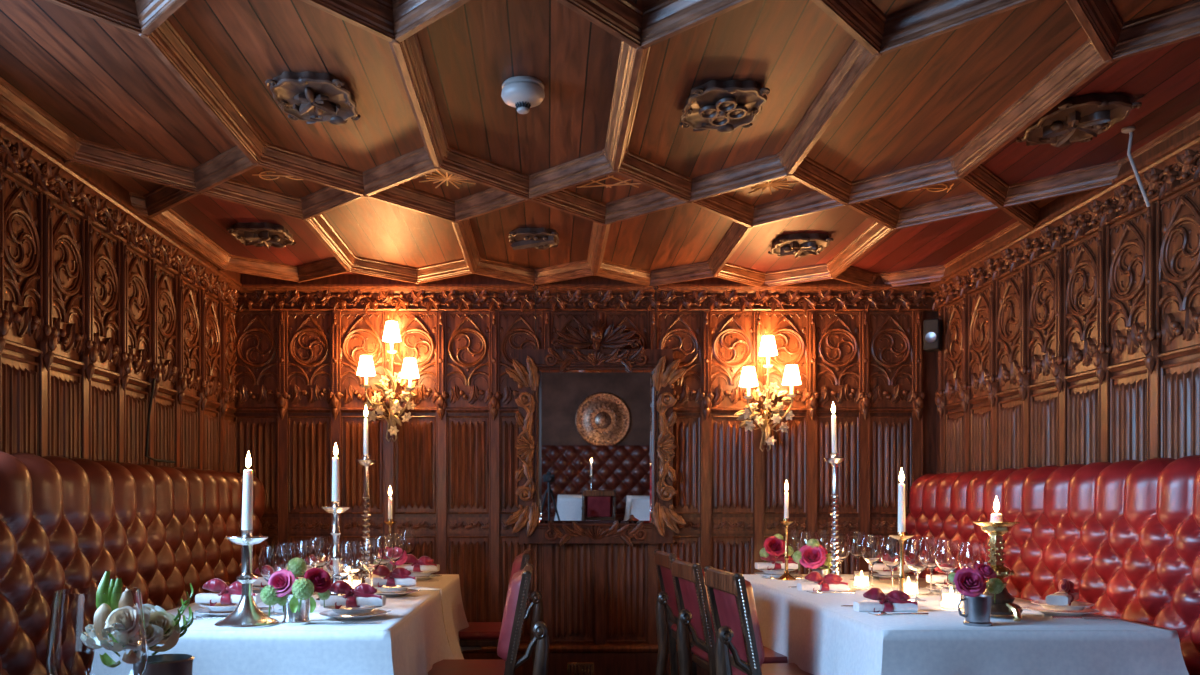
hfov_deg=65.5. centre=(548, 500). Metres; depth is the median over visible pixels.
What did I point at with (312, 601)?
leaf
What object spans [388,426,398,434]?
flower
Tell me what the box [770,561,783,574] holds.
cup
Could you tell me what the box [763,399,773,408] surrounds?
flower
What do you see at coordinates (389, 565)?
cup
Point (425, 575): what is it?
plate
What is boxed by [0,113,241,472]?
wall
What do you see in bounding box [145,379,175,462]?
cable
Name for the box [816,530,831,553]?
bowl
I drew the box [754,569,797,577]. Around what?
plate
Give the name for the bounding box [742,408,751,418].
flower
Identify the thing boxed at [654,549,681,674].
dining chair
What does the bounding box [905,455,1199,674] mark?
banquette
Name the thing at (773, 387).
flower
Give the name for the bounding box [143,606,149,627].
bloom
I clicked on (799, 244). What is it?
boss
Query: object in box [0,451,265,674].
banquette
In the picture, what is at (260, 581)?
napkin
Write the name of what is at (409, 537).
wine glass
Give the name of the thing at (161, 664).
cup
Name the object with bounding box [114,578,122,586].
leaf
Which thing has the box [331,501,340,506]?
candle cup
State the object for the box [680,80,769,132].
boss
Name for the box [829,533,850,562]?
bowl
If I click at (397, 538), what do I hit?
wine glass
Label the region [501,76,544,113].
smoke detector
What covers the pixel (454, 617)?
tablecloth
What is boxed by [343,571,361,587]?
light
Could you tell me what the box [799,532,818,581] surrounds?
wine glass
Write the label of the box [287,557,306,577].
bloom
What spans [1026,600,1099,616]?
plate
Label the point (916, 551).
bowl
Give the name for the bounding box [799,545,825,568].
rose
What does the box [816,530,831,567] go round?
wine glass
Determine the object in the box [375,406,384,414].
flower
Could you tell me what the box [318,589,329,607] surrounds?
bloom
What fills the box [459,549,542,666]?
dining chair
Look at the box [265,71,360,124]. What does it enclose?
boss
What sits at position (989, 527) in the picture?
bowl
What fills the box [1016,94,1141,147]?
boss
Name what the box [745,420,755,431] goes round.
flower
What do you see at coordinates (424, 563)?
napkin
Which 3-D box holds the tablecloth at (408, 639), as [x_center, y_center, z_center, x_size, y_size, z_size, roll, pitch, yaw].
[-0.942,0.599,3.487,1.151,0.401,1.495,0,0,0]
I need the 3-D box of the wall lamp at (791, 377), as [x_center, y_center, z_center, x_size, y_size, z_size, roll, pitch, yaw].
[1.303,-0.640,5.562,0.387,0.690,0.196,0,0,0]
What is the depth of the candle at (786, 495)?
4.71 m
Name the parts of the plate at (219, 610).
plate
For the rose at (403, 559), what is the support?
in the cup at (389, 565)
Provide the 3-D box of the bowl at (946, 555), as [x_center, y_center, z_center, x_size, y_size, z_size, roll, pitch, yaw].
[1.587,0.226,3.700,0.100,0.142,0.100,0,0,-14]
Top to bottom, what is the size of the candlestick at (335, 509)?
0.399 m
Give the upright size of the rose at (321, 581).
0.078 m
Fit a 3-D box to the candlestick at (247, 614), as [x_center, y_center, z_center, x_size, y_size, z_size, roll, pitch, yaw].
[-0.974,0.246,3.000,0.200,0.307,0.200,0,0,0]
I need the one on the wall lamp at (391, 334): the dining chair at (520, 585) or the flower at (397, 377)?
the flower at (397, 377)
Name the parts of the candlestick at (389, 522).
drip dish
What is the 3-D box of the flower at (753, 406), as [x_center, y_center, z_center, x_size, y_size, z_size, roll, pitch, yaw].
[1.228,-0.558,5.576,0.072,0.063,0.041,0,0,-34]
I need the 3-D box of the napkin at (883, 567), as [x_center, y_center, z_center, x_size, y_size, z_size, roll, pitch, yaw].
[1.760,0.323,4.780,0.211,0.110,0.074,0,0,0]
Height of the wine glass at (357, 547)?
0.245 m
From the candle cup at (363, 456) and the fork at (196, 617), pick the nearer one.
the fork at (196, 617)
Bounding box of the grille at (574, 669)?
[570,665,590,674]
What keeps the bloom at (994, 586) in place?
in the cup at (977, 609)
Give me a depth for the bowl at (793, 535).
4.96 m
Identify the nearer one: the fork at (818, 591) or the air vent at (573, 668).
the fork at (818, 591)
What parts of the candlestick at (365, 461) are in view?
stem, drip dish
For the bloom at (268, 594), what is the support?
in the cup at (302, 617)
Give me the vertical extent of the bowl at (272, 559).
0.142 m
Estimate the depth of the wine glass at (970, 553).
3.41 m
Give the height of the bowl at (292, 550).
0.142 m
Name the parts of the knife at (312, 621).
handle, blade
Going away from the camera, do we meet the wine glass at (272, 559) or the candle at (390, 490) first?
the wine glass at (272, 559)
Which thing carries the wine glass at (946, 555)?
on the tablecloth at (818, 634)
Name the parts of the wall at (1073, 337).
tracery panel, linenfold panel, tracery panel, linenfold panel, tracery panel, linenfold panel, tracery panel, linenfold panel, tracery panel, linenfold panel, tracery panel, linenfold panel, tracery panel, linenfold panel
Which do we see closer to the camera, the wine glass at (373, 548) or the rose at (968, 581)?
the rose at (968, 581)
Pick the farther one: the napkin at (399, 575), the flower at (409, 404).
the flower at (409, 404)
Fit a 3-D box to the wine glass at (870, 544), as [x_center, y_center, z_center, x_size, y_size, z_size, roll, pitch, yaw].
[1.476,0.278,4.250,0.100,0.245,0.100,0,0,12]
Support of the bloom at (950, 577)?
in the cup at (977, 609)
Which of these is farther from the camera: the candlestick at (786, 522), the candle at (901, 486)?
the candlestick at (786, 522)
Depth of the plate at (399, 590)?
3.86 m
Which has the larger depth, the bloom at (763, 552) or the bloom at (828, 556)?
the bloom at (763, 552)
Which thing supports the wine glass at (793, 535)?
on the tablecloth at (818, 634)
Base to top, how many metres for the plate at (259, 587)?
0.042 m
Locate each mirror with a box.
[505,285,686,546]
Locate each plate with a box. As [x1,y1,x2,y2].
[194,603,262,616]
[252,586,293,592]
[319,606,386,619]
[372,585,417,596]
[409,571,439,579]
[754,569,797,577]
[869,570,914,578]
[925,583,954,592]
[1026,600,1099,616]
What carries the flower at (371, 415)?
on the wall lamp at (391, 334)
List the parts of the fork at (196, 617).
handle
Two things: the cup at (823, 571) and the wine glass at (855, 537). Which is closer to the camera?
the cup at (823, 571)
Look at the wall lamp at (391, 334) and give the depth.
5.54 m
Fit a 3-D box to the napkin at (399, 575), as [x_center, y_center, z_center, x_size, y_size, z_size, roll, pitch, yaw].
[-0.665,0.323,3.920,0.211,0.110,0.074,0,0,-6]
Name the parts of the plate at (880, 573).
plate, plate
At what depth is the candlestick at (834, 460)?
4.19 m
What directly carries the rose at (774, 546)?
in the cup at (780, 562)
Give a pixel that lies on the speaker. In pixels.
(932, 328)
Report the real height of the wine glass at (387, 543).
0.245 m
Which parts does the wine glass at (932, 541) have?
stem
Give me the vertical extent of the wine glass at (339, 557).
0.245 m
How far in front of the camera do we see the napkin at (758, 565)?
4.84 m
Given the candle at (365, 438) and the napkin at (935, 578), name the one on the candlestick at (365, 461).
the candle at (365, 438)
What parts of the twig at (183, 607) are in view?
stem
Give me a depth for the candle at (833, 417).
4.19 m
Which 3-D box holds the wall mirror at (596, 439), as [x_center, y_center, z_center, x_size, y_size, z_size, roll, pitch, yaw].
[0.281,-0.511,5.559,1.084,1.568,0.171,0,0,0]
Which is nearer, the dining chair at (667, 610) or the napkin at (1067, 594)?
the napkin at (1067, 594)
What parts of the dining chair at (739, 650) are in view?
nail trim, rail, scroll post, backrest, rail, nail trim, seat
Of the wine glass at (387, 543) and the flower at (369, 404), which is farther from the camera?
the flower at (369, 404)
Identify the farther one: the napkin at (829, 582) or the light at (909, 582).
the napkin at (829, 582)
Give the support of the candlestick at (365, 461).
on the tablecloth at (454, 617)
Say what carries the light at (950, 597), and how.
on the tablecloth at (818, 634)
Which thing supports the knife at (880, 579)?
on the tablecloth at (818, 634)
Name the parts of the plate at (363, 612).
plate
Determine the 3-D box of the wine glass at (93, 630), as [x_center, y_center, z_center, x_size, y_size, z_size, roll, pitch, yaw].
[-0.582,0.260,1.200,0.120,0.290,0.120,0,0,0]
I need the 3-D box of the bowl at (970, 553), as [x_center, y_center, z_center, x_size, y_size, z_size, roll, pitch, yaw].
[1.573,0.226,3.450,0.100,0.142,0.100,0,0,24]
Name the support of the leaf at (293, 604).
in the cup at (302, 617)
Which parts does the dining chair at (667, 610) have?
rail, scroll post, backrest, seat, seat rail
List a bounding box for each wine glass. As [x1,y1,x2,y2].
[45,587,148,674]
[258,545,287,615]
[277,543,301,609]
[296,540,318,575]
[309,537,329,594]
[326,543,353,595]
[342,541,364,587]
[361,538,382,585]
[374,536,393,576]
[386,533,404,569]
[399,530,415,563]
[788,530,803,575]
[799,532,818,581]
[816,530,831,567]
[829,533,850,581]
[849,531,864,579]
[861,535,881,588]
[880,537,899,594]
[904,539,929,601]
[921,537,940,595]
[934,540,959,600]
[958,542,987,608]
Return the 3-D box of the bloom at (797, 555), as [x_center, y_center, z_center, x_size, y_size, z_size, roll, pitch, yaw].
[1.156,0.276,4.300,0.060,0.093,0.060,0,0,31]
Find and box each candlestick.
[214,530,278,628]
[316,501,349,600]
[355,455,376,582]
[383,519,396,570]
[776,518,796,579]
[824,453,850,589]
[889,532,913,591]
[963,521,1022,621]
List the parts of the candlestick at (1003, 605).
stem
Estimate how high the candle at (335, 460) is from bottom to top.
0.241 m
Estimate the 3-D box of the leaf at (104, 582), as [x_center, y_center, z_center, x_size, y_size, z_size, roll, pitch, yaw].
[-0.664,0.148,1.391,0.020,0.086,0.026,0,0,0]
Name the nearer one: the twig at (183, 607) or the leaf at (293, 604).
the twig at (183, 607)
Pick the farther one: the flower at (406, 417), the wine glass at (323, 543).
the flower at (406, 417)
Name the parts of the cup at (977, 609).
handle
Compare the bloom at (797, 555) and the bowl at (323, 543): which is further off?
the bloom at (797, 555)
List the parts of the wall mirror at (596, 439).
frame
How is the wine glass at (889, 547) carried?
on the tablecloth at (818, 634)
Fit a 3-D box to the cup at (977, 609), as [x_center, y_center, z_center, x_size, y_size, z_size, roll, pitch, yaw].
[1.375,0.352,2.987,0.095,0.096,0.086,0,0,-39]
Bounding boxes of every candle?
[242,451,252,529]
[332,443,339,500]
[363,406,367,454]
[388,487,391,518]
[784,480,788,517]
[831,403,836,452]
[898,468,905,531]
[990,496,1002,521]
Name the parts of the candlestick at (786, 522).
stem, drip dish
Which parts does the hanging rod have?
fixing plate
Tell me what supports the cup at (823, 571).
on the tablecloth at (818, 634)
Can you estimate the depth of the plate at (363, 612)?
3.12 m
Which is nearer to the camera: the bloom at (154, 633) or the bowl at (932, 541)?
the bloom at (154, 633)
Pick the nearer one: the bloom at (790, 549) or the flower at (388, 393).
the bloom at (790, 549)
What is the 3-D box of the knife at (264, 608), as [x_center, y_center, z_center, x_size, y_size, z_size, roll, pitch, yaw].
[-1.120,0.394,3.380,0.230,0.016,0.019,0,0,0]
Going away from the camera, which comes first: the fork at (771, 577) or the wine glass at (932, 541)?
the wine glass at (932, 541)
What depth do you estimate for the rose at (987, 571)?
3.02 m
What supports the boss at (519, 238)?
attached to the ceiling
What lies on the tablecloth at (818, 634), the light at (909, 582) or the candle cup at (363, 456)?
the light at (909, 582)
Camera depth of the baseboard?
5.64 m
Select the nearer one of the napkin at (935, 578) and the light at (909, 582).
the light at (909, 582)
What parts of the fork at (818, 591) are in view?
handle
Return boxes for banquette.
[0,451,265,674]
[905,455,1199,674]
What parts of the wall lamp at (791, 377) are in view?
lamp shade, arm, flower stem, wall plate, arm, lamp shade, arm, lamp shade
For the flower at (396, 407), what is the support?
on the wall lamp at (391, 334)
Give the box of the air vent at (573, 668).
[567,662,593,674]
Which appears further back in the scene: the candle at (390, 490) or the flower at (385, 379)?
the flower at (385, 379)
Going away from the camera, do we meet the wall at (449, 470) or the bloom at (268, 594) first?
the bloom at (268, 594)
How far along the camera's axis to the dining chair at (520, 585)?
3.54 m
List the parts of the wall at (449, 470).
linenfold panel, tracery panel, linenfold panel, tracery panel, linenfold panel, linenfold panel, linenfold panel, tracery panel, linenfold panel, linenfold panel, linenfold panel, tracery panel, tracery panel, linenfold panel, linenfold panel, linenfold panel, tracery panel, linenfold panel, dado rail, tracery panel, linenfold panel, tracery panel, linenfold panel, linenfold panel, tracery panel, linenfold panel, linenfold panel, linenfold panel, tracery panel, linenfold panel, linenfold panel, tracery panel, linenfold panel, tracery panel, linenfold panel, linenfold panel, linenfold panel, tracery panel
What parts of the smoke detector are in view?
plate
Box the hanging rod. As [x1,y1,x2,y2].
[1121,126,1150,206]
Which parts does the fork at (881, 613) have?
handle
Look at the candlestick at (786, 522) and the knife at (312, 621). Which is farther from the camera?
the candlestick at (786, 522)
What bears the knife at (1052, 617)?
on the tablecloth at (818, 634)
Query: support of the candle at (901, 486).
on the candlestick at (901, 537)
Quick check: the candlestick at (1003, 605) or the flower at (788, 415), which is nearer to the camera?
the candlestick at (1003, 605)
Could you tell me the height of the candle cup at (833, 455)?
0.037 m
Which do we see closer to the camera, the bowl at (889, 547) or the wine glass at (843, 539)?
the bowl at (889, 547)
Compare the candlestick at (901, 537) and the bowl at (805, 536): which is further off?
the bowl at (805, 536)
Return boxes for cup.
[143,654,193,674]
[241,530,252,536]
[282,590,310,625]
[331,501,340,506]
[362,455,369,458]
[380,562,392,576]
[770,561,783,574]
[812,567,828,582]
[830,453,838,457]
[957,594,991,626]
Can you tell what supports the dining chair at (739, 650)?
on the floor
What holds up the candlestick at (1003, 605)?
on the tablecloth at (818, 634)
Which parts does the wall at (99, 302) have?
linenfold panel, tracery panel, linenfold panel, tracery panel, linenfold panel, tracery panel, linenfold panel, tracery panel, linenfold panel, tracery panel, linenfold panel, tracery panel, linenfold panel, tracery panel, linenfold panel, tracery panel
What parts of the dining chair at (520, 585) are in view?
seat, backrest, nail trim, rail, scroll post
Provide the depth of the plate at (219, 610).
3.18 m
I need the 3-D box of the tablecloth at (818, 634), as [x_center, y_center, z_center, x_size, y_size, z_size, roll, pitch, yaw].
[1.488,0.610,3.963,1.147,0.422,2.442,0,0,0]
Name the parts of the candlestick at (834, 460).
stem, drip dish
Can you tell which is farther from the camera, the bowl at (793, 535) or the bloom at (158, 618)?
the bowl at (793, 535)
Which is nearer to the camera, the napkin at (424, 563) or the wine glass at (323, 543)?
the wine glass at (323, 543)
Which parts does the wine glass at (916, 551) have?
stem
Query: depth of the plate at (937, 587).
4.04 m
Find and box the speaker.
[923,318,941,351]
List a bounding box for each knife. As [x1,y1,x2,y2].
[261,607,271,610]
[310,620,378,623]
[879,578,898,580]
[1051,616,1119,619]
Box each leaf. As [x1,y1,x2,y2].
[98,571,109,586]
[109,579,115,586]
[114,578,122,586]
[148,630,179,651]
[289,597,297,612]
[310,597,315,612]
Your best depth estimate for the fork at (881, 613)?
3.22 m
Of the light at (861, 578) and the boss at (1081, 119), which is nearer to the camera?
the boss at (1081, 119)
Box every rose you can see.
[268,569,294,596]
[304,568,331,592]
[390,550,407,565]
[764,536,784,555]
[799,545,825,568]
[953,567,985,596]
[974,563,996,579]
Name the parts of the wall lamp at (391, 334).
lamp shade, arm, lamp shade, arm, arm, lamp shade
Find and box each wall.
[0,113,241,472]
[234,274,935,652]
[929,120,1199,473]
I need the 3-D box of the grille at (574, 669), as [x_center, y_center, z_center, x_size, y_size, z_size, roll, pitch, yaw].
[0.190,1.039,5.628,0.130,0.092,0.008,0,0,0]
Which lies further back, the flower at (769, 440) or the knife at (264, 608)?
the flower at (769, 440)
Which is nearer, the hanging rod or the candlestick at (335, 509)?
the hanging rod
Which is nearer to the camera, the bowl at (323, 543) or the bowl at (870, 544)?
the bowl at (323, 543)
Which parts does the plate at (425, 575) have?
plate, plate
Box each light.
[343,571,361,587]
[854,571,869,587]
[904,577,915,596]
[941,586,961,609]
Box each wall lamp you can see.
[357,321,418,441]
[734,335,800,451]
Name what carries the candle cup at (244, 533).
on the candlestick at (247, 614)
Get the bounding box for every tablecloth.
[148,590,453,674]
[252,574,481,658]
[742,574,1188,674]
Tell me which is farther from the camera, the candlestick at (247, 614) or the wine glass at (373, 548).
the wine glass at (373, 548)
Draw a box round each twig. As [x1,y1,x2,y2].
[150,582,193,650]
[152,606,192,655]
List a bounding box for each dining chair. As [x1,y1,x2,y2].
[428,564,548,674]
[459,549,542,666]
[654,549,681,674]
[670,558,787,674]
[703,566,812,674]
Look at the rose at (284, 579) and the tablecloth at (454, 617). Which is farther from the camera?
the tablecloth at (454, 617)
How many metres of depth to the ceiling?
3.32 m
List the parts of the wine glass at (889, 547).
stem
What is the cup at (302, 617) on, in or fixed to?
on the tablecloth at (408, 639)
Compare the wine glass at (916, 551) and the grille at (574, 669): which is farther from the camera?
the grille at (574, 669)
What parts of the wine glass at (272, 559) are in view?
stem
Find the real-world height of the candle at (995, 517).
0.102 m
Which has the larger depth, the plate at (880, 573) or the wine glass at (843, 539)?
the plate at (880, 573)
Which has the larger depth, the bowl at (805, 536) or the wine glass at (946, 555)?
the bowl at (805, 536)
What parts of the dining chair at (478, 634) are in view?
seat rail, seat, backrest, rail, scroll post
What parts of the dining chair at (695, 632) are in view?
rail, scroll post, backrest, rail, seat rail, nail trim, seat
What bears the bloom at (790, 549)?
in the cup at (780, 562)
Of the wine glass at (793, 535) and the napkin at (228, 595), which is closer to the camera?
the napkin at (228, 595)
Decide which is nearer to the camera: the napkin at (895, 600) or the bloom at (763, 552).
the napkin at (895, 600)
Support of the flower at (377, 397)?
on the wall lamp at (391, 334)
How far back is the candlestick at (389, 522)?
4.89 m
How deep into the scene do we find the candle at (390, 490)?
4.89 m
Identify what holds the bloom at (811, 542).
in the cup at (823, 571)
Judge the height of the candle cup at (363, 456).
0.037 m
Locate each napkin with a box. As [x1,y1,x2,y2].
[195,578,261,605]
[252,568,302,587]
[320,580,385,608]
[365,565,416,587]
[396,554,439,571]
[755,554,797,573]
[797,571,848,591]
[853,587,917,611]
[869,558,909,570]
[926,566,960,583]
[1045,578,1078,605]
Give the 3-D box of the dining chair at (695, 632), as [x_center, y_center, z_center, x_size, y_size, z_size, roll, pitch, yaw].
[0.754,0.708,4.126,0.526,0.889,0.430,0,0,-6]
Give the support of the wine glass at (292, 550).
on the tablecloth at (408, 639)
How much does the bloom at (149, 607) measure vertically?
0.056 m
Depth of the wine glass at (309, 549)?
3.60 m
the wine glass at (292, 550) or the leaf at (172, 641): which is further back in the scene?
the wine glass at (292, 550)
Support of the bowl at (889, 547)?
on the wine glass at (889, 547)
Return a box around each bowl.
[258,545,287,581]
[277,543,301,570]
[309,537,329,568]
[788,530,803,552]
[799,532,818,549]
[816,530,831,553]
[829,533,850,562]
[849,531,864,558]
[861,535,881,565]
[880,537,899,569]
[904,539,929,574]
[921,537,940,569]
[934,540,959,574]
[958,542,987,568]
[973,521,1019,533]
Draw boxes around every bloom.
[143,604,165,627]
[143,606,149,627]
[146,623,163,648]
[148,610,180,644]
[260,585,280,616]
[278,596,285,611]
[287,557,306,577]
[292,578,313,611]
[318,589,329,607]
[759,548,769,557]
[783,546,793,555]
[792,551,805,570]
[807,539,819,547]
[824,554,831,573]
[948,572,955,589]
[986,578,1003,602]
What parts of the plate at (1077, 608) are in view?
plate, plate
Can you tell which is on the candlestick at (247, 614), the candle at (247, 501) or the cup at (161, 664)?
the candle at (247, 501)
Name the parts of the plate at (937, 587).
plate, plate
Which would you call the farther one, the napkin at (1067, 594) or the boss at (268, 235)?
the boss at (268, 235)
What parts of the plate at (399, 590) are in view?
plate, plate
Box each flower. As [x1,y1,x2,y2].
[364,398,374,407]
[366,410,377,420]
[371,392,382,401]
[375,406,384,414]
[380,375,389,385]
[384,388,394,398]
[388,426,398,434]
[390,403,402,413]
[393,372,401,382]
[402,412,410,421]
[405,401,415,409]
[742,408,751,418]
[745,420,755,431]
[750,402,758,411]
[754,415,764,424]
[756,385,768,395]
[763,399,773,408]
[765,436,775,444]
[768,382,779,392]
[771,414,781,422]
[780,422,788,432]
[785,411,794,419]
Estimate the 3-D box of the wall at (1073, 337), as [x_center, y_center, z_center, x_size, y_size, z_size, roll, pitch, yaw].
[2.375,-0.160,1.737,0.170,2.620,7.874,0,0,0]
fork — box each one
[185,616,224,619]
[762,576,802,578]
[807,590,854,593]
[869,612,928,615]
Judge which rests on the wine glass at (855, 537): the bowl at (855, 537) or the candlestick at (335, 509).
the bowl at (855, 537)
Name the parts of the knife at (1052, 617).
handle, blade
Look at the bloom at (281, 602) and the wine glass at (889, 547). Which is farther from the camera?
the wine glass at (889, 547)
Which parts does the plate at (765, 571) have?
plate, plate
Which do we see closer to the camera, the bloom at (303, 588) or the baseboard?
the bloom at (303, 588)
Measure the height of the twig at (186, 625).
0.070 m
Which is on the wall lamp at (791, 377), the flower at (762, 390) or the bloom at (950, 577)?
the flower at (762, 390)
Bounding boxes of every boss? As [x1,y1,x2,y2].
[226,222,295,248]
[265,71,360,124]
[508,228,558,249]
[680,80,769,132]
[768,233,832,257]
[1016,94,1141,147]
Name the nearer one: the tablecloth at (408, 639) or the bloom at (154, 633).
the bloom at (154, 633)
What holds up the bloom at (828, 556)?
in the cup at (823, 571)
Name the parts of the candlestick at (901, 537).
stem, drip dish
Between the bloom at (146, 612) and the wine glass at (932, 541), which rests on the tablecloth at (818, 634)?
the wine glass at (932, 541)
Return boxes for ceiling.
[0,0,1199,286]
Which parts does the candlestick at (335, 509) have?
stem, drip dish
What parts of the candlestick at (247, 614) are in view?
stem, drip dish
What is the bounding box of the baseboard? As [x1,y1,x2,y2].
[463,653,709,674]
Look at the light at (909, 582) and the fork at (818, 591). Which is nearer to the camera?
the light at (909, 582)
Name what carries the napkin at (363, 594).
on the plate at (363, 612)

